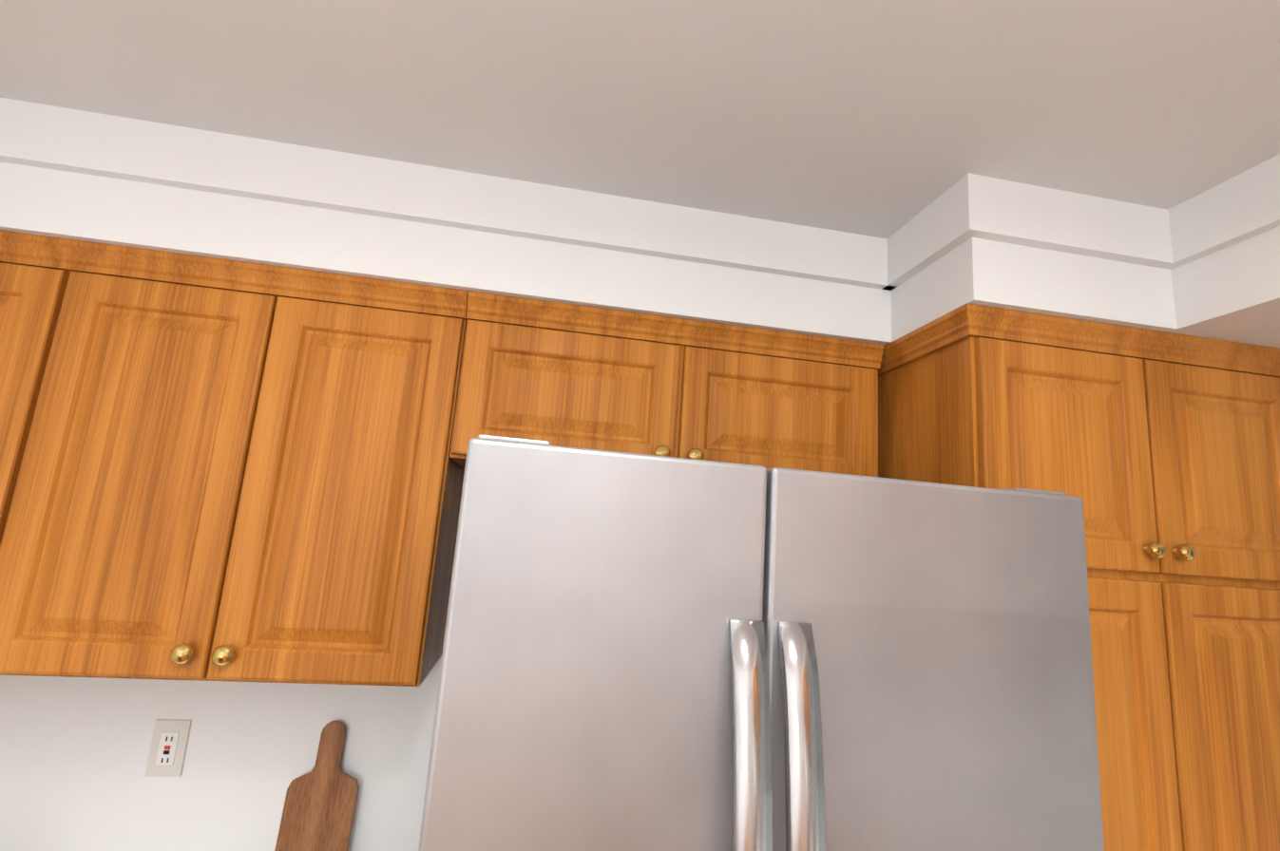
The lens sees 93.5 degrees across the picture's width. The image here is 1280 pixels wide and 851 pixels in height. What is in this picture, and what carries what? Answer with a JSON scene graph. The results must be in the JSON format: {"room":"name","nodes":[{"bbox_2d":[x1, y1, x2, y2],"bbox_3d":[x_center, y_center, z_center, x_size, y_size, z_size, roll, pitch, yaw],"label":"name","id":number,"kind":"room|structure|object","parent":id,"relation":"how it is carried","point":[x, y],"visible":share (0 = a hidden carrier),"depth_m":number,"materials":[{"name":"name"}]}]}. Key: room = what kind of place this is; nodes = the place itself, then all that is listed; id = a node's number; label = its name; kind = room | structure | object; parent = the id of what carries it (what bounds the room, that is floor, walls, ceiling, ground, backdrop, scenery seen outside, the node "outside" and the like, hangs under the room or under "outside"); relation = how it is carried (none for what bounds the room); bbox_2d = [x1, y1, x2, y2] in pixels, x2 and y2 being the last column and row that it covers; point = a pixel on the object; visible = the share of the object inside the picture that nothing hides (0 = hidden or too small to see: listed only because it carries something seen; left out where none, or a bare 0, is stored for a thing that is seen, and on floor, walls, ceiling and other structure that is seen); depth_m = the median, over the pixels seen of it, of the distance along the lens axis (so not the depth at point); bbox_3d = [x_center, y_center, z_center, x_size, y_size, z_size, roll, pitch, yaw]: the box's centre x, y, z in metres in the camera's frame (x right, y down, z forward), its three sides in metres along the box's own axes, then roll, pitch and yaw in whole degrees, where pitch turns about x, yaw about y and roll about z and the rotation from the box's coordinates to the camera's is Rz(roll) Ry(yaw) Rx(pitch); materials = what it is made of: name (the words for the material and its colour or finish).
{"room":"kitchen","nodes":[
{"label":"kitchen","id":0,"kind":"room"},
{"bbox_2d":[0,656,441,850],"bbox_3d":[-0.217,0.746,1.601,3.370,2.420,0.170,6,-10,-9],"label":"wall","id":1,"kind":"structure","parent":0,"point":[74,754],"depth_m":1.37,"materials":[{"name":"paint"}]},
{"bbox_2d":[144,719,191,777],"bbox_3d":[-1.067,0.730,1.361,0.072,0.118,0.009,6,-10,-9],"label":"outlet","id":2,"kind":"object","parent":1,"relation":"attached to","point":[168,747],"visible":1,"depth_m":1.36,"materials":[{"name":"white plastic"}]},
{"bbox_2d":[0,229,467,687],"bbox_3d":[-1.026,0.077,1.297,1.210,0.822,0.358,6,-10,-9],"label":"upper cabinet","id":3,"kind":"object","parent":1,"relation":"attached to","point":[215,469],"visible":1,"depth_m":1.18,"materials":[{"name":"brown wood"}]},
{"bbox_2d":[449,290,884,477],"bbox_3d":[0.071,-0.041,1.511,0.986,0.362,0.358,6,-10,-9],"label":"upper cabinet","id":4,"kind":"object","parent":1,"relation":"attached to","point":[565,374],"visible":0.81,"depth_m":1.36,"materials":[{"name":"brown wood"}]},
{"bbox_2d":[0,0,1279,239],"bbox_3d":[3.116,-0.357,1.299,9.610,0.100,10.040,6,-10,-9],"label":"ceiling","id":5,"kind":"structure","parent":0,"point":[880,118],"depth_m":1.03,"materials":[{"name":"paint"}]},
{"bbox_2d":[0,97,894,290],"bbox_3d":[-0.495,-0.469,1.471,2.205,0.120,0.385,6,-10,-9],"label":"crown molding","id":6,"kind":"structure","parent":5,"relation":"attached to","point":[51,137],"depth_m":1.28,"materials":[{"name":"paint"}]},
{"bbox_2d":[0,161,891,345],"bbox_3d":[-0.506,-0.343,1.461,2.205,0.132,0.360,6,-10,-9],"label":"soffit","id":7,"kind":"structure","parent":6,"relation":"attached to","point":[68,205],"depth_m":1.29,"materials":[{"name":"paint"}]},
{"bbox_2d":[882,172,1182,290],"bbox_3d":[1.030,-0.343,1.575,0.900,0.120,0.665,6,-10,-9],"label":"soffit","id":8,"kind":"structure","parent":5,"relation":"attached to","point":[964,209],"depth_m":1.23,"materials":[{"name":"paint"}]},
{"bbox_2d":[891,226,1279,348],"bbox_3d":[1.108,-0.288,1.134,0.875,0.132,1.530,6,-10,-9],"label":"soffit","id":9,"kind":"object","parent":8,"relation":"attached to","point":[982,272],"depth_m":1.22,"materials":[{"name":"paint"}]},
{"bbox_2d":[1168,153,1279,265],"bbox_3d":[1.392,-0.445,0.869,0.430,0.120,0.865,6,-10,-9],"label":"soffit","id":10,"kind":"structure","parent":5,"relation":"attached to","point":[1245,205],"depth_m":1.15,"materials":[{"name":"paint"}]},
{"bbox_3d":[0.209,1.473,-1.524,3.370,0.060,6.150,6,-10,-9],"label":"floor","id":11,"kind":"structure","parent":0,"visible":0},
{"bbox_2d":[418,435,1104,850],"bbox_3d":[0.092,0.989,1.027,0.933,1.782,0.885,6,-10,-9],"label":"refrigerator","id":12,"kind":"object","parent":11,"relation":"on","point":[642,652],"visible":1,"depth_m":0.76,"materials":[{"name":"silver metal"}]},
{"bbox_2d":[878,303,1279,850],"bbox_3d":[0.922,0.911,1.356,0.817,2.167,0.638,6,-10,-9],"label":"pantry cabinet","id":13,"kind":"object","parent":11,"relation":"on","point":[1157,452],"visible":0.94,"depth_m":1.20,"materials":[{"name":"brown wood"}]},
{"bbox_3d":[-1.075,1.438,0.949,1.269,0.710,0.574,6,-10,-9],"label":"built-in desk","id":14,"kind":"object","parent":11,"relation":"on","visible":0},
{"bbox_3d":[-1.044,1.033,1.026,1.276,0.114,0.566,6,-10,-9],"label":"desk","id":15,"kind":"object","parent":14,"relation":"on","visible":0},
{"bbox_2d":[274,720,359,850],"bbox_3d":[-0.727,0.906,1.351,0.150,0.438,0.080,6,-10,-9],"label":"cutting board","id":16,"kind":"object","parent":15,"relation":"on","point":[319,807],"visible":0.88,"depth_m":1.36,"materials":[{"name":"brown wood"}]}
]}

